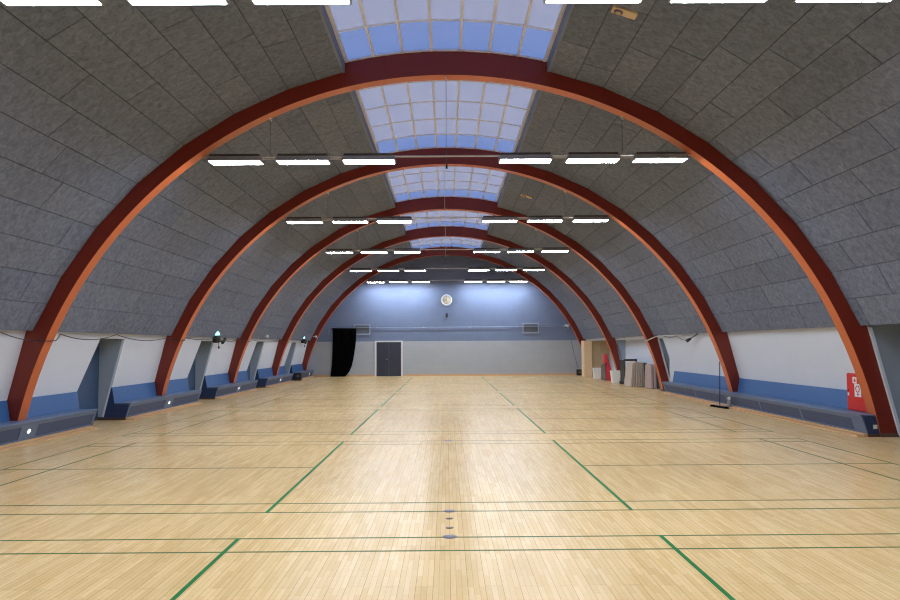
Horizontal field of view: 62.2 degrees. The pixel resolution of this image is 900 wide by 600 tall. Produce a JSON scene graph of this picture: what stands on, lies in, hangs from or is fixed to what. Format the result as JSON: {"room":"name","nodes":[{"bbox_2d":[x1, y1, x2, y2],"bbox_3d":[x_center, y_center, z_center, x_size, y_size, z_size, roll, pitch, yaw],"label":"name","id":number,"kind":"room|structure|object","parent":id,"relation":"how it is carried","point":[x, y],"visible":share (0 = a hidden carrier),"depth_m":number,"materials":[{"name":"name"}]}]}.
{"room":"sports hall","nodes":[
{"label":"sports hall","id":0,"kind":"room"},
{"bbox_2d":[0,330,307,416],"bbox_3d":[-8.525,1.921,20.384,0.764,2.450,49.000,0,-4,0],"label":"wall","id":1,"kind":"structure","parent":0,"point":[66,363],"depth_m":19.03,"materials":[{"name":"white paint"}]},
{"bbox_2d":[77,341,99,420],"bbox_3d":[-8.850,1.950,17.917,0.110,2.033,1.778,0,-4,0],"label":"door","id":2,"kind":"structure","parent":1,"relation":"in","point":[87,391],"depth_m":18.42,"materials":[{"name":"blue paint"}]},
{"bbox_2d":[102,339,125,416],"bbox_3d":[-8.498,1.993,18.826,0.560,2.015,0.053,0,-4,0],"label":"trim","id":3,"kind":"structure","parent":1,"relation":"attached to","point":[123,340],"depth_m":18.82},
{"bbox_2d":[187,356,195,389],"bbox_3d":[-8.881,2.393,25.143,0.110,2.033,1.778,0,-4,0],"label":"door","id":4,"kind":"structure","parent":1,"relation":"in","point":[191,376],"depth_m":25.73,"materials":[{"name":"blue paint"}]},
{"bbox_2d":[200,342,213,389],"bbox_3d":[-8.529,2.437,26.052,0.560,2.015,0.053,0,-4,0],"label":"trim","id":5,"kind":"structure","parent":1,"relation":"attached to","point":[212,344],"depth_m":26.04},
{"bbox_2d":[254,342,264,379],"bbox_3d":[-8.560,2.880,33.278,0.560,2.015,0.053,0,-4,0],"label":"trim","id":6,"kind":"structure","parent":1,"relation":"attached to","point":[263,342],"depth_m":33.27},
{"bbox_2d":[307,256,581,374],"bbox_3d":[-0.189,0.671,45.137,18.700,7.909,0.212,0,-4,0],"label":"wall","id":7,"kind":"structure","parent":0,"point":[445,345],"depth_m":45.00,"materials":[{"name":"paint"}]},
{"bbox_2d":[354,324,369,334],"bbox_3d":[-5.302,1.777,44.928,1.000,0.640,0.049,0,-4,0],"label":"air vent","id":8,"kind":"object","parent":7,"relation":"in","point":[359,331],"visible":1,"depth_m":44.92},
{"bbox_2d":[375,341,402,375],"bbox_3d":[-3.680,3.517,44.791,1.680,2.130,0.098,0,-4,0],"label":"door","id":9,"kind":"structure","parent":7,"relation":"in","point":[388,354],"depth_m":44.81,"materials":[{"name":"grey paint"}]},
{"bbox_2d":[312,373,575,376],"bbox_3d":[-0.164,4.510,44.782,17.200,0.100,0.028,0,-4,0],"label":"baseboard","id":10,"kind":"structure","parent":7,"relation":"attached to","point":[560,373],"depth_m":44.77,"materials":[{"name":"brown wood"}]},
{"bbox_2d":[441,294,451,305],"bbox_3d":[-0.212,0.007,45.023,0.687,0.687,0.110,0,-4,0],"label":"wall clock","id":11,"kind":"object","parent":7,"relation":"attached to","point":[446,300],"visible":1,"depth_m":45.01,"materials":[{"name":"white paint"}]},
{"bbox_2d":[333,326,568,327],"bbox_3d":[-0.063,1.834,44.930,14.463,0.460,0.082,0,-4,0],"label":"pipe","id":12,"kind":"object","parent":7,"relation":"attached to","point":[470,326],"visible":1,"depth_m":44.90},
{"bbox_2d":[330,328,356,376],"bbox_3d":[-6.372,3.135,44.717,1.600,2.893,0.294,0,-4,0],"label":"stage curtain","id":13,"kind":"object","parent":12,"relation":"hanging from","point":[344,339],"visible":1,"depth_m":44.65,"materials":[{"name":"black fabric"}]},
{"bbox_2d":[522,323,538,332],"bbox_3d":[4.868,1.695,44.976,1.000,0.640,0.049,0,-4,0],"label":"air vent","id":14,"kind":"object","parent":7,"relation":"in","point":[523,324],"visible":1,"depth_m":44.96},
{"bbox_2d":[0,0,899,340],"bbox_3d":[-0.090,-1.758,20.646,16.079,5.360,49.000,0,-4,0],"label":"ceiling","id":15,"kind":"structure","parent":0,"point":[803,98],"depth_m":13.79,"materials":[{"name":"grey wood"}]},
{"bbox_2d":[212,331,226,348],"bbox_3d":[-8.049,1.408,26.246,0.263,0.605,1.390,0,-4,0],"label":"stage light","id":16,"kind":"object","parent":15,"relation":"attached to","point":[216,337],"visible":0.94,"depth_m":25.63,"materials":[{"name":"black plastic"}]},
{"bbox_2d":[316,0,574,72],"bbox_3d":[-0.066,-4.948,11.304,4.100,0.468,7.244,0,-4,0],"label":"window","id":17,"kind":"structure","parent":15,"relation":"attached to","point":[363,29],"depth_m":13.51,"materials":[{"name":"glass"}]},
{"bbox_2d":[381,166,510,207],"bbox_3d":[-0.128,-4.061,25.757,4.100,0.468,7.244,0,-4,0],"label":"window","id":18,"kind":"structure","parent":15,"relation":"attached to","point":[424,182],"depth_m":26.45,"materials":[{"name":"glass"}]},
{"bbox_2d":[350,80,541,152],"bbox_3d":[-0.097,-4.504,18.530,4.100,0.468,7.244,0,-4,0],"label":"window","id":19,"kind":"structure","parent":15,"relation":"attached to","point":[405,116],"depth_m":18.62,"materials":[{"name":"glass"}]},
{"bbox_2d":[407,237,485,253],"bbox_3d":[-0.191,-3.164,40.379,4.100,0.468,7.584,0,-4,0],"label":"window","id":20,"kind":"structure","parent":15,"relation":"attached to","point":[424,243],"depth_m":41.93,"materials":[{"name":"glass"}]},
{"bbox_2d":[400,210,494,234],"bbox_3d":[-0.159,-3.618,32.983,4.100,0.468,7.244,0,-4,0],"label":"window","id":21,"kind":"structure","parent":15,"relation":"attached to","point":[476,223],"depth_m":34.66,"materials":[{"name":"glass"}]},
{"bbox_2d":[611,5,637,19],"bbox_3d":[2.717,-4.482,11.608,0.388,0.169,0.200,0,-4,0],"label":"emergency light","id":22,"kind":"object","parent":15,"relation":"attached to","point":[617,10],"visible":1,"depth_m":11.56,"materials":[{"name":"beige plastic"}]},
{"bbox_3d":[-0.028,-3.838,7.902,9.750,1.180,0.054,0,-4,0],"label":"rail","id":23,"kind":"object","parent":15,"relation":"hanging from","visible":0},
{"bbox_2d":[0,0,103,5],"bbox_3d":[-4.245,-3.244,7.855,1.054,0.146,0.330,0,-4,0],"label":"ceiling light","id":24,"kind":"object","parent":23,"relation":"attached to","point":[5,2],"visible":1,"depth_m":7.94,"materials":[{"name":"plastic"}]},
{"bbox_2d":[127,0,229,5],"bbox_3d":[-2.900,-3.253,7.862,1.054,0.146,0.330,0,-4,0],"label":"ceiling light","id":25,"kind":"object","parent":23,"relation":"attached to","point":[131,2],"visible":1,"depth_m":7.95,"materials":[{"name":"plastic"}]},
{"bbox_2d":[251,0,351,4],"bbox_3d":[-1.585,-3.261,7.868,1.054,0.146,0.330,0,-4,0],"label":"ceiling light","id":26,"kind":"object","parent":23,"relation":"attached to","point":[254,2],"visible":1,"depth_m":7.97,"materials":[{"name":"plastic"}]},
{"bbox_2d":[543,0,642,3],"bbox_3d":[1.535,-3.280,7.882,1.054,0.146,0.330,0,-4,0],"label":"ceiling light","id":27,"kind":"object","parent":23,"relation":"attached to","point":[544,1],"visible":1,"depth_m":7.99,"materials":[{"name":"plastic"}]},
{"bbox_2d":[668,0,767,2],"bbox_3d":[2.880,-3.288,7.888,1.054,0.146,0.330,0,-4,0],"label":"ceiling light","id":28,"kind":"object","parent":23,"relation":"attached to","point":[669,1],"visible":1,"depth_m":8.01,"materials":[{"name":"plastic"}]},
{"bbox_2d":[793,0,892,2],"bbox_3d":[4.230,-3.296,7.895,1.054,0.146,0.330,0,-4,0],"label":"ceiling light","id":29,"kind":"object","parent":23,"relation":"attached to","point":[793,0],"visible":1,"depth_m":8.02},
{"bbox_2d":[796,0,889,1],"bbox_3d":[4.231,-3.226,7.890,1.000,0.005,0.300,0,-4,0],"label":"diffuser","id":30,"kind":"object","parent":29,"relation":"attached to","point":[796,0],"depth_m":8.02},
{"bbox_2d":[0,375,899,599],"bbox_3d":[-0.059,3.170,20.494,20.000,0.202,49.300,0,-4,0],"label":"floor","id":31,"kind":"structure","parent":0,"point":[558,487],"depth_m":8.64,"materials":[{"name":"brown wood"}]},
{"bbox_2d":[0,392,97,450],"bbox_3d":[-8.316,2.332,14.269,0.760,0.819,5.512,0,-4,0],"label":"bench","id":32,"kind":"object","parent":31,"relation":"on","point":[49,417],"visible":0.92,"depth_m":15.24,"materials":[{"name":"blue paint"}]},
{"bbox_2d":[0,428,20,443],"bbox_3d":[-8.103,2.437,12.810,0.092,0.243,2.418,0,-4,0],"label":"grille","id":33,"kind":"object","parent":32,"relation":"attached to","point":[7,435],"depth_m":13.73,"materials":[{"name":"metal"}]},
{"bbox_2d":[35,414,92,435],"bbox_3d":[-8.115,2.617,15.745,0.092,0.243,2.298,0,-4,0],"label":"grille","id":34,"kind":"object","parent":32,"relation":"attached to","point":[76,422],"depth_m":15.65,"materials":[{"name":"metal"}]},
{"bbox_2d":[103,378,202,419],"bbox_3d":[-8.346,2.775,21.495,0.760,0.819,5.512,0,-4,0],"label":"bench","id":35,"kind":"object","parent":31,"relation":"on","point":[136,401],"visible":0.95,"depth_m":20.33,"materials":[{"name":"blue paint"}]},
{"bbox_2d":[127,400,165,415],"bbox_3d":[-8.133,2.880,20.037,0.092,0.243,2.418,0,-4,0],"label":"grille","id":36,"kind":"object","parent":35,"relation":"attached to","point":[148,407],"depth_m":19.89,"materials":[{"name":"metal"}]},
{"bbox_2d":[171,394,198,405],"bbox_3d":[-8.146,3.060,22.971,0.092,0.243,2.298,0,-4,0],"label":"grille","id":37,"kind":"object","parent":35,"relation":"attached to","point":[180,399],"depth_m":22.88,"materials":[{"name":"metal"}]},
{"bbox_2d":[199,371,258,398],"bbox_3d":[-8.377,3.218,28.721,0.760,0.819,5.512,0,-4,0],"label":"bench","id":38,"kind":"object","parent":31,"relation":"on","point":[217,386],"visible":0.94,"depth_m":27.53,"materials":[{"name":"blue paint"}]},
{"bbox_2d":[216,386,236,395],"bbox_3d":[-8.165,3.323,27.263,0.092,0.243,2.418,0,-4,0],"label":"grille","id":39,"kind":"object","parent":38,"relation":"attached to","point":[220,390],"depth_m":27.14,"materials":[{"name":"metal"}]},
{"bbox_2d":[240,383,255,390],"bbox_3d":[-8.177,3.503,30.198,0.092,0.243,2.298,0,-4,0],"label":"grille","id":40,"kind":"object","parent":38,"relation":"attached to","point":[244,386],"depth_m":30.14,"materials":[{"name":"metal"}]},
{"bbox_2d":[255,366,293,387],"bbox_3d":[-8.408,3.661,35.948,0.760,0.819,5.512,0,-4,0],"label":"bench","id":41,"kind":"object","parent":31,"relation":"on","point":[265,377],"visible":0.97,"depth_m":34.73,"materials":[{"name":"blue paint"}]},
{"bbox_2d":[266,378,278,384],"bbox_3d":[-8.195,3.767,34.489,0.092,0.243,2.418,0,-4,0],"label":"grille","id":42,"kind":"object","parent":41,"relation":"attached to","point":[269,381],"depth_m":34.33,"materials":[{"name":"metal"}]},
{"bbox_2d":[281,376,291,381],"bbox_3d":[-8.208,3.946,37.424,0.092,0.243,2.298,0,-4,0],"label":"grille","id":43,"kind":"object","parent":41,"relation":"attached to","point":[284,378],"depth_m":37.46,"materials":[{"name":"metal"}]},
{"bbox_2d":[294,373,301,380],"bbox_3d":[-8.165,4.123,40.080,0.360,0.400,0.317,0,-4,0],"label":"loudspeaker","id":44,"kind":"object","parent":31,"relation":"on","point":[297,376],"visible":1,"depth_m":39.94,"materials":[{"name":"black plastic"}]},
{"bbox_2d":[289,364,314,379],"bbox_3d":[-8.437,4.067,42.570,0.760,0.819,4.302,0,-4,0],"label":"bench","id":45,"kind":"object","parent":31,"relation":"on","point":[298,368],"visible":0.77,"depth_m":42.05,"materials":[{"name":"blue paint"}]},
{"bbox_2d":[302,247,585,369],"bbox_3d":[-0.184,0.657,43.942,17.424,7.690,0.312,0,-4,0],"label":"arch","id":46,"kind":"object","parent":31,"relation":"on","point":[424,253],"visible":0.46,"depth_m":43.91,"materials":[{"name":"red paint"}]},
{"bbox_2d":[272,226,619,375],"bbox_3d":[-0.151,0.193,36.376,17.424,7.690,0.312,0,-4,0],"label":"arch","id":47,"kind":"object","parent":31,"relation":"on","point":[443,231],"visible":0.58,"depth_m":36.34,"materials":[{"name":"red paint"}]},
{"bbox_2d":[372,266,545,269],"bbox_3d":[-0.150,-1.879,36.615,9.750,0.786,0.054,0,-4,0],"label":"rail","id":48,"kind":"object","parent":47,"relation":"hanging from","point":[518,266],"visible":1,"depth_m":36.58,"materials":[{"name":"metal"}]},
{"bbox_2d":[350,268,371,271],"bbox_3d":[-4.368,-1.483,36.581,1.054,0.146,0.330,0,-4,0],"label":"ceiling light","id":49,"kind":"object","parent":48,"relation":"attached to","point":[351,269],"visible":1,"depth_m":36.44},
{"bbox_2d":[377,268,398,270],"bbox_3d":[-3.023,-1.491,36.587,1.054,0.146,0.330,0,-4,0],"label":"ceiling light","id":50,"kind":"object","parent":48,"relation":"attached to","point":[378,269],"visible":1,"depth_m":36.44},
{"bbox_2d":[404,268,425,270],"bbox_3d":[-1.708,-1.499,36.593,1.054,0.146,0.330,0,-4,0],"label":"ceiling light","id":51,"kind":"object","parent":48,"relation":"attached to","point":[405,269],"visible":1,"depth_m":36.44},
{"bbox_2d":[468,267,489,270],"bbox_3d":[1.412,-1.518,36.608,1.054,0.146,0.330,0,-4,0],"label":"ceiling light","id":52,"kind":"object","parent":48,"relation":"attached to","point":[469,268],"visible":1,"depth_m":36.47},
{"bbox_2d":[495,267,516,270],"bbox_3d":[2.757,-1.526,36.614,1.054,0.146,0.330,0,-4,0],"label":"ceiling light","id":53,"kind":"object","parent":48,"relation":"attached to","point":[497,268],"visible":1,"depth_m":36.48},
{"bbox_2d":[523,267,544,270],"bbox_3d":[4.107,-1.535,36.620,1.054,0.146,0.330,0,-4,0],"label":"ceiling light","id":54,"kind":"object","parent":48,"relation":"attached to","point":[524,268],"visible":1,"depth_m":36.48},
{"bbox_2d":[155,148,738,395],"bbox_3d":[-0.089,-0.693,21.923,17.424,7.690,0.312,0,-4,0],"label":"arch","id":55,"kind":"object","parent":31,"relation":"on","point":[720,340],"visible":0.56,"depth_m":21.89,"materials":[{"name":"red paint"}]},
{"bbox_2d":[0,331,213,341],"bbox_3d":[-7.907,0.933,18.143,0.269,0.199,14.802,0,-4,0],"label":"cable","id":56,"kind":"object","parent":55,"relation":"attached to","point":[0,331],"visible":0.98,"depth_m":16.70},
{"bbox_2d":[283,216,610,220],"bbox_3d":[-0.088,-2.765,22.163,9.750,0.786,0.054,0,-4,0],"label":"rail","id":57,"kind":"object","parent":55,"relation":"hanging from","point":[522,218],"visible":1,"depth_m":22.14,"materials":[{"name":"metal"}]},
{"bbox_2d":[286,217,323,223],"bbox_3d":[-4.306,-2.369,22.128,1.054,0.146,0.330,0,-4,0],"label":"ceiling light","id":58,"kind":"object","parent":57,"relation":"attached to","point":[290,220],"visible":1,"depth_m":21.98,"materials":[{"name":"plastic"}]},
{"bbox_2d":[288,222,321,223],"bbox_3d":[-4.305,-2.299,22.124,1.000,0.005,0.300,0,-4,0],"label":"diffuser","id":59,"kind":"object","parent":58,"relation":"attached to","point":[288,222],"depth_m":22.11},
{"bbox_2d":[332,217,368,222],"bbox_3d":[-2.961,-2.377,22.135,1.054,0.146,0.330,0,-4,0],"label":"ceiling light","id":60,"kind":"object","parent":57,"relation":"attached to","point":[334,219],"visible":1,"depth_m":21.99,"materials":[{"name":"plastic"}]},
{"bbox_2d":[333,221,366,222],"bbox_3d":[-2.960,-2.307,22.130,1.000,0.005,0.300,0,-4,0],"label":"diffuser","id":61,"kind":"object","parent":60,"relation":"attached to","point":[333,221],"depth_m":22.06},
{"bbox_2d":[376,216,412,222],"bbox_3d":[-1.646,-2.385,22.141,1.054,0.146,0.330,0,-4,0],"label":"ceiling light","id":62,"kind":"object","parent":57,"relation":"attached to","point":[384,219],"visible":1,"depth_m":22.00,"materials":[{"name":"plastic"}]},
{"bbox_2d":[377,221,411,222],"bbox_3d":[-1.645,-2.315,22.136,1.000,0.005,0.300,0,-4,0],"label":"diffuser","id":63,"kind":"object","parent":62,"relation":"attached to","point":[377,221],"depth_m":22.13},
{"bbox_2d":[482,216,517,221],"bbox_3d":[1.474,-2.405,22.155,1.054,0.146,0.330,0,-4,0],"label":"ceiling light","id":64,"kind":"object","parent":57,"relation":"attached to","point":[484,218],"visible":1,"depth_m":22.01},
{"bbox_2d":[483,220,516,221],"bbox_3d":[1.474,-2.334,22.151,1.000,0.005,0.300,0,-4,0],"label":"diffuser","id":65,"kind":"object","parent":64,"relation":"attached to","point":[483,220],"depth_m":22.07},
{"bbox_2d":[527,215,562,221],"bbox_3d":[2.819,-2.413,22.162,1.054,0.146,0.330,0,-4,0],"label":"ceiling light","id":66,"kind":"object","parent":57,"relation":"attached to","point":[530,218],"visible":1,"depth_m":22.02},
{"bbox_2d":[528,220,561,221],"bbox_3d":[2.819,-2.343,22.157,1.000,0.005,0.300,0,-4,0],"label":"diffuser","id":67,"kind":"object","parent":66,"relation":"attached to","point":[528,220],"depth_m":22.11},
{"bbox_2d":[572,215,608,221],"bbox_3d":[4.169,-2.421,22.168,1.054,0.146,0.330,0,-4,0],"label":"ceiling light","id":68,"kind":"object","parent":57,"relation":"attached to","point":[577,218],"visible":1,"depth_m":22.03,"materials":[{"name":"plastic"}]},
{"bbox_2d":[573,220,607,221],"bbox_3d":[4.169,-2.351,22.163,1.000,0.005,0.300,0,-4,0],"label":"diffuser","id":69,"kind":"object","parent":68,"relation":"attached to","point":[573,220],"depth_m":22.09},
{"bbox_2d":[228,197,669,390],"bbox_3d":[-0.120,-0.250,29.150,17.424,7.690,0.312,0,-4,0],"label":"arch","id":70,"kind":"object","parent":31,"relation":"on","point":[433,203],"visible":0.65,"depth_m":29.12,"materials":[{"name":"red paint"}]},
{"bbox_2d":[323,248,569,250],"bbox_3d":[-0.119,-2.322,29.389,9.750,0.786,0.054,0,-4,0],"label":"rail","id":71,"kind":"object","parent":70,"relation":"hanging from","point":[534,248],"visible":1,"depth_m":29.36,"materials":[{"name":"metal"}]},
{"bbox_2d":[326,249,353,252],"bbox_3d":[-4.337,-1.926,29.355,1.054,0.146,0.330,0,-4,0],"label":"ceiling light","id":72,"kind":"object","parent":71,"relation":"attached to","point":[327,250],"visible":1,"depth_m":29.21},
{"bbox_2d":[360,249,387,252],"bbox_3d":[-2.992,-1.934,29.361,1.054,0.146,0.330,0,-4,0],"label":"ceiling light","id":73,"kind":"object","parent":71,"relation":"attached to","point":[361,250],"visible":1,"depth_m":29.22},
{"bbox_2d":[394,248,420,252],"bbox_3d":[-1.677,-1.942,29.367,1.054,0.146,0.330,0,-4,0],"label":"ceiling light","id":74,"kind":"object","parent":71,"relation":"attached to","point":[397,250],"visible":1,"depth_m":29.23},
{"bbox_2d":[473,248,499,252],"bbox_3d":[1.443,-1.961,29.382,1.054,0.146,0.330,0,-4,0],"label":"ceiling light","id":75,"kind":"object","parent":71,"relation":"attached to","point":[476,250],"visible":1,"depth_m":29.24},
{"bbox_2d":[507,248,534,251],"bbox_3d":[2.788,-1.970,29.388,1.054,0.146,0.330,0,-4,0],"label":"ceiling light","id":76,"kind":"object","parent":71,"relation":"attached to","point":[509,249],"visible":1,"depth_m":29.25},
{"bbox_2d":[541,247,568,251],"bbox_3d":[4.138,-1.978,29.394,1.054,0.146,0.330,0,-4,0],"label":"ceiling light","id":77,"kind":"object","parent":71,"relation":"attached to","point":[562,249],"visible":1,"depth_m":29.25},
{"bbox_2d":[7,51,897,436],"bbox_3d":[-0.059,-1.137,14.697,17.424,7.690,0.312,0,-4,0],"label":"arch","id":78,"kind":"object","parent":31,"relation":"on","point":[435,65],"visible":0.62,"depth_m":14.68,"materials":[{"name":"red paint"}]},
{"bbox_2d":[203,121,690,159],"bbox_3d":[-0.057,-3.209,14.936,9.750,0.786,0.054,0,-4,0],"label":"rail","id":79,"kind":"object","parent":78,"relation":"hanging from","point":[622,155],"visible":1,"depth_m":14.91,"materials":[{"name":"metal"}]},
{"bbox_2d":[207,154,264,164],"bbox_3d":[-4.275,-2.812,14.902,1.054,0.146,0.330,0,-4,0],"label":"ceiling light","id":80,"kind":"object","parent":79,"relation":"attached to","point":[214,159],"visible":0.94,"depth_m":14.76,"materials":[{"name":"plastic"}]},
{"bbox_2d":[209,161,262,164],"bbox_3d":[-4.274,-2.742,14.898,1.000,0.005,0.300,0,-4,0],"label":"diffuser","id":81,"kind":"object","parent":80,"relation":"attached to","point":[211,162],"depth_m":14.90,"materials":[{"name":"plastic"}]},
{"bbox_2d":[275,153,330,164],"bbox_3d":[-2.930,-2.821,14.908,1.054,0.146,0.330,0,-4,0],"label":"ceiling light","id":82,"kind":"object","parent":79,"relation":"attached to","point":[317,158],"visible":0.95,"depth_m":14.77,"materials":[{"name":"plastic"}]},
{"bbox_2d":[277,160,328,164],"bbox_3d":[-2.929,-2.750,14.904,1.000,0.005,0.300,0,-4,0],"label":"diffuser","id":83,"kind":"object","parent":82,"relation":"attached to","point":[280,162],"depth_m":14.89,"materials":[{"name":"plastic"}]},
{"bbox_2d":[342,153,395,163],"bbox_3d":[-1.615,-2.829,14.914,1.054,0.146,0.330,0,-4,0],"label":"ceiling light","id":84,"kind":"object","parent":79,"relation":"attached to","point":[348,158],"visible":1,"depth_m":14.77,"materials":[{"name":"plastic"}]},
{"bbox_2d":[343,160,394,163],"bbox_3d":[-1.614,-2.758,14.910,1.000,0.005,0.300,0,-4,0],"label":"diffuser","id":85,"kind":"object","parent":84,"relation":"attached to","point":[344,161],"depth_m":14.89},
{"bbox_2d":[498,152,552,163],"bbox_3d":[1.505,-2.848,14.929,1.054,0.146,0.330,0,-4,0],"label":"ceiling light","id":86,"kind":"object","parent":79,"relation":"attached to","point":[509,157],"visible":1,"depth_m":14.79,"materials":[{"name":"plastic"}]},
{"bbox_2d":[500,159,550,162],"bbox_3d":[1.506,-2.777,14.925,1.000,0.005,0.300,0,-4,0],"label":"diffuser","id":87,"kind":"object","parent":86,"relation":"attached to","point":[501,160],"depth_m":14.89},
{"bbox_2d":[565,152,620,162],"bbox_3d":[2.850,-2.856,14.935,1.054,0.146,0.330,0,-4,0],"label":"ceiling light","id":88,"kind":"object","parent":79,"relation":"attached to","point":[572,157],"visible":0.98,"depth_m":14.79,"materials":[{"name":"plastic"}]},
{"bbox_2d":[566,159,618,162],"bbox_3d":[2.850,-2.786,14.931,1.000,0.005,0.300,0,-4,0],"label":"diffuser","id":89,"kind":"object","parent":88,"relation":"attached to","point":[567,160],"depth_m":14.90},
{"bbox_2d":[631,152,688,162],"bbox_3d":[4.200,-2.864,14.941,1.054,0.146,0.330,0,-4,0],"label":"ceiling light","id":90,"kind":"object","parent":79,"relation":"attached to","point":[639,157],"visible":0.97,"depth_m":14.80,"materials":[{"name":"plastic"}]},
{"bbox_2d":[633,158,686,162],"bbox_3d":[4.200,-2.794,14.937,1.000,0.005,0.300,0,-4,0],"label":"diffuser","id":91,"kind":"object","parent":90,"relation":"attached to","point":[635,160],"depth_m":14.92,"materials":[{"name":"plastic"}]},
{"bbox_2d":[581,341,591,376],"bbox_3d":[7.829,3.352,42.655,0.450,2.050,0.908,0,-4,0],"label":"tall cabinet","id":92,"kind":"object","parent":31,"relation":"on","point":[586,346],"visible":1,"depth_m":42.26,"materials":[{"name":"brown wood"}]},
{"bbox_2d":[592,368,600,378],"bbox_3d":[7.826,3.905,39.669,0.450,0.580,0.450,0,-4,0],"label":"waste bin","id":93,"kind":"object","parent":31,"relation":"on","point":[596,371],"visible":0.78,"depth_m":39.48,"materials":[{"name":"white plastic"}]},
{"bbox_2d":[592,341,608,376],"bbox_3d":[8.563,3.365,42.785,0.990,2.030,0.752,0,-4,0],"label":"tall cabinet","id":94,"kind":"object","parent":31,"relation":"on","point":[599,348],"visible":0.6,"depth_m":42.47,"materials":[{"name":"brown wood"}]},
{"bbox_2d":[601,354,611,380],"bbox_3d":[8.034,3.421,38.002,0.485,1.340,0.986,0,-4,0],"label":"mat","id":95,"kind":"object","parent":31,"relation":"on","point":[605,367],"visible":0.94,"depth_m":37.76,"materials":[{"name":"red plastic"}]},
{"bbox_2d":[610,370,619,382],"bbox_3d":[7.855,3.642,35.377,0.450,0.580,0.450,0,-4,0],"label":"waste bin","id":96,"kind":"object","parent":31,"relation":"on","point":[615,374],"visible":0.84,"depth_m":35.19,"materials":[{"name":"white plastic"}]},
{"bbox_2d":[620,359,636,383],"bbox_3d":[8.095,3.252,33.782,0.570,1.160,0.845,0,-4,0],"label":"trolley","id":97,"kind":"object","parent":31,"relation":"on","point":[622,362],"visible":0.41,"depth_m":33.74,"materials":[{"name":"black metal"}]},
{"bbox_2d":[624,363,633,386],"bbox_3d":[7.756,3.230,32.273,0.201,1.016,1.246,0,-4,0],"label":"mat","id":98,"kind":"object","parent":31,"relation":"on","point":[628,380],"visible":1,"depth_m":32.09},
{"bbox_2d":[628,362,635,386],"bbox_3d":[7.855,3.210,32.290,0.180,1.056,1.217,0,-4,0],"label":"mat","id":99,"kind":"object","parent":31,"relation":"on","point":[634,371],"visible":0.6,"depth_m":31.76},
{"bbox_2d":[631,361,637,386],"bbox_3d":[7.954,3.199,32.276,0.160,1.076,1.247,0,-4,0],"label":"mat","id":100,"kind":"object","parent":31,"relation":"on","point":[636,372],"visible":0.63,"depth_m":31.73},
{"bbox_2d":[640,362,642,386],"bbox_3d":[8.153,3.208,32.276,0.120,1.056,1.247,0,-4,0],"label":"mat","id":101,"kind":"object","parent":31,"relation":"on","point":[641,374],"visible":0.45,"depth_m":31.72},
{"bbox_2d":[644,364,653,388],"bbox_3d":[8.198,3.151,30.702,0.128,0.976,0.996,0,-4,0],"label":"mat","id":102,"kind":"object","parent":31,"relation":"on","point":[648,371],"visible":1,"depth_m":30.50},
{"bbox_2d":[648,364,656,388],"bbox_3d":[8.313,3.139,30.678,0.124,0.996,1.046,0,-4,0],"label":"mat","id":103,"kind":"object","parent":31,"relation":"on","point":[654,368],"visible":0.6,"depth_m":30.25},
{"bbox_2d":[710,362,728,408],"bbox_3d":[7.678,2.413,21.286,0.132,1.310,0.871,0,-4,-10],"label":"mop","id":104,"kind":"object","parent":31,"relation":"on","point":[713,405],"visible":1,"depth_m":21.27,"materials":[{"name":"plastic"}]},
{"bbox_2d":[662,371,879,436],"bbox_3d":[8.215,2.644,21.084,0.760,0.819,13.410,0,-4,0],"label":"bench","id":105,"kind":"object","parent":31,"relation":"on","point":[812,406],"visible":0.84,"depth_m":18.23,"materials":[{"name":"blue paint"}]},
{"bbox_2d":[665,385,685,394],"bbox_3d":[7.988,3.171,26.465,0.092,0.243,2.288,0,-4,0],"label":"grille","id":106,"kind":"object","parent":105,"relation":"attached to","point":[670,389],"depth_m":26.38,"materials":[{"name":"metal"}]},
{"bbox_2d":[685,388,695,396],"bbox_3d":[7.995,3.067,24.768,0.092,0.243,0.928,0,-4,0],"label":"grille","id":107,"kind":"object","parent":105,"relation":"attached to","point":[690,392],"depth_m":24.78,"materials":[{"name":"metal"}]},
{"bbox_2d":[695,390,726,402],"bbox_3d":[8.003,2.952,22.902,0.092,0.243,2.628,0,-4,0],"label":"grille","id":108,"kind":"object","parent":105,"relation":"attached to","point":[710,396],"depth_m":22.83,"materials":[{"name":"metal"}]},
{"bbox_2d":[726,396,760,409],"bbox_3d":[8.014,2.798,20.381,0.092,0.243,2.238,0,-4,0],"label":"grille","id":109,"kind":"object","parent":105,"relation":"attached to","point":[738,402],"depth_m":20.22,"materials":[{"name":"metal"}]},
{"bbox_2d":[760,402,801,418],"bbox_3d":[8.024,2.658,18.106,0.092,0.243,2.138,0,-4,0],"label":"grille","id":110,"kind":"object","parent":105,"relation":"attached to","point":[775,409],"depth_m":18.00,"materials":[{"name":"metal"}]},
{"bbox_2d":[801,409,854,428],"bbox_3d":[8.033,2.522,15.890,0.092,0.243,2.118,0,-4,0],"label":"grille","id":111,"kind":"object","parent":105,"relation":"attached to","point":[817,417],"depth_m":15.83,"materials":[{"name":"metal"}]},
{"bbox_2d":[586,324,899,428],"bbox_3d":[8.616,1.816,20.464,1.214,2.450,49.000,0,-4,0],"label":"wall","id":112,"kind":"structure","parent":0,"point":[817,357],"depth_m":18.63,"materials":[{"name":"white paint"}]},
{"bbox_2d":[658,339,669,381],"bbox_3d":[8.337,2.500,28.845,0.560,2.015,0.045,0,-4,0],"label":"trim","id":113,"kind":"structure","parent":112,"relation":"attached to","point":[658,339],"depth_m":28.83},
{"bbox_2d":[847,373,866,412],"bbox_3d":[8.364,1.879,15.144,0.188,0.763,0.850,0,-4,0],"label":"cabinet","id":114,"kind":"object","parent":112,"relation":"attached to","point":[855,398],"visible":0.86,"depth_m":15.27,"materials":[{"name":"red metal"}]},
{"bbox_2d":[868,327,899,435],"bbox_3d":[8.393,1.514,13.466,0.581,2.100,1.845,0,-4,0],"label":"trim","id":115,"kind":"structure","parent":112,"relation":"attached to","point":[870,329],"depth_m":14.35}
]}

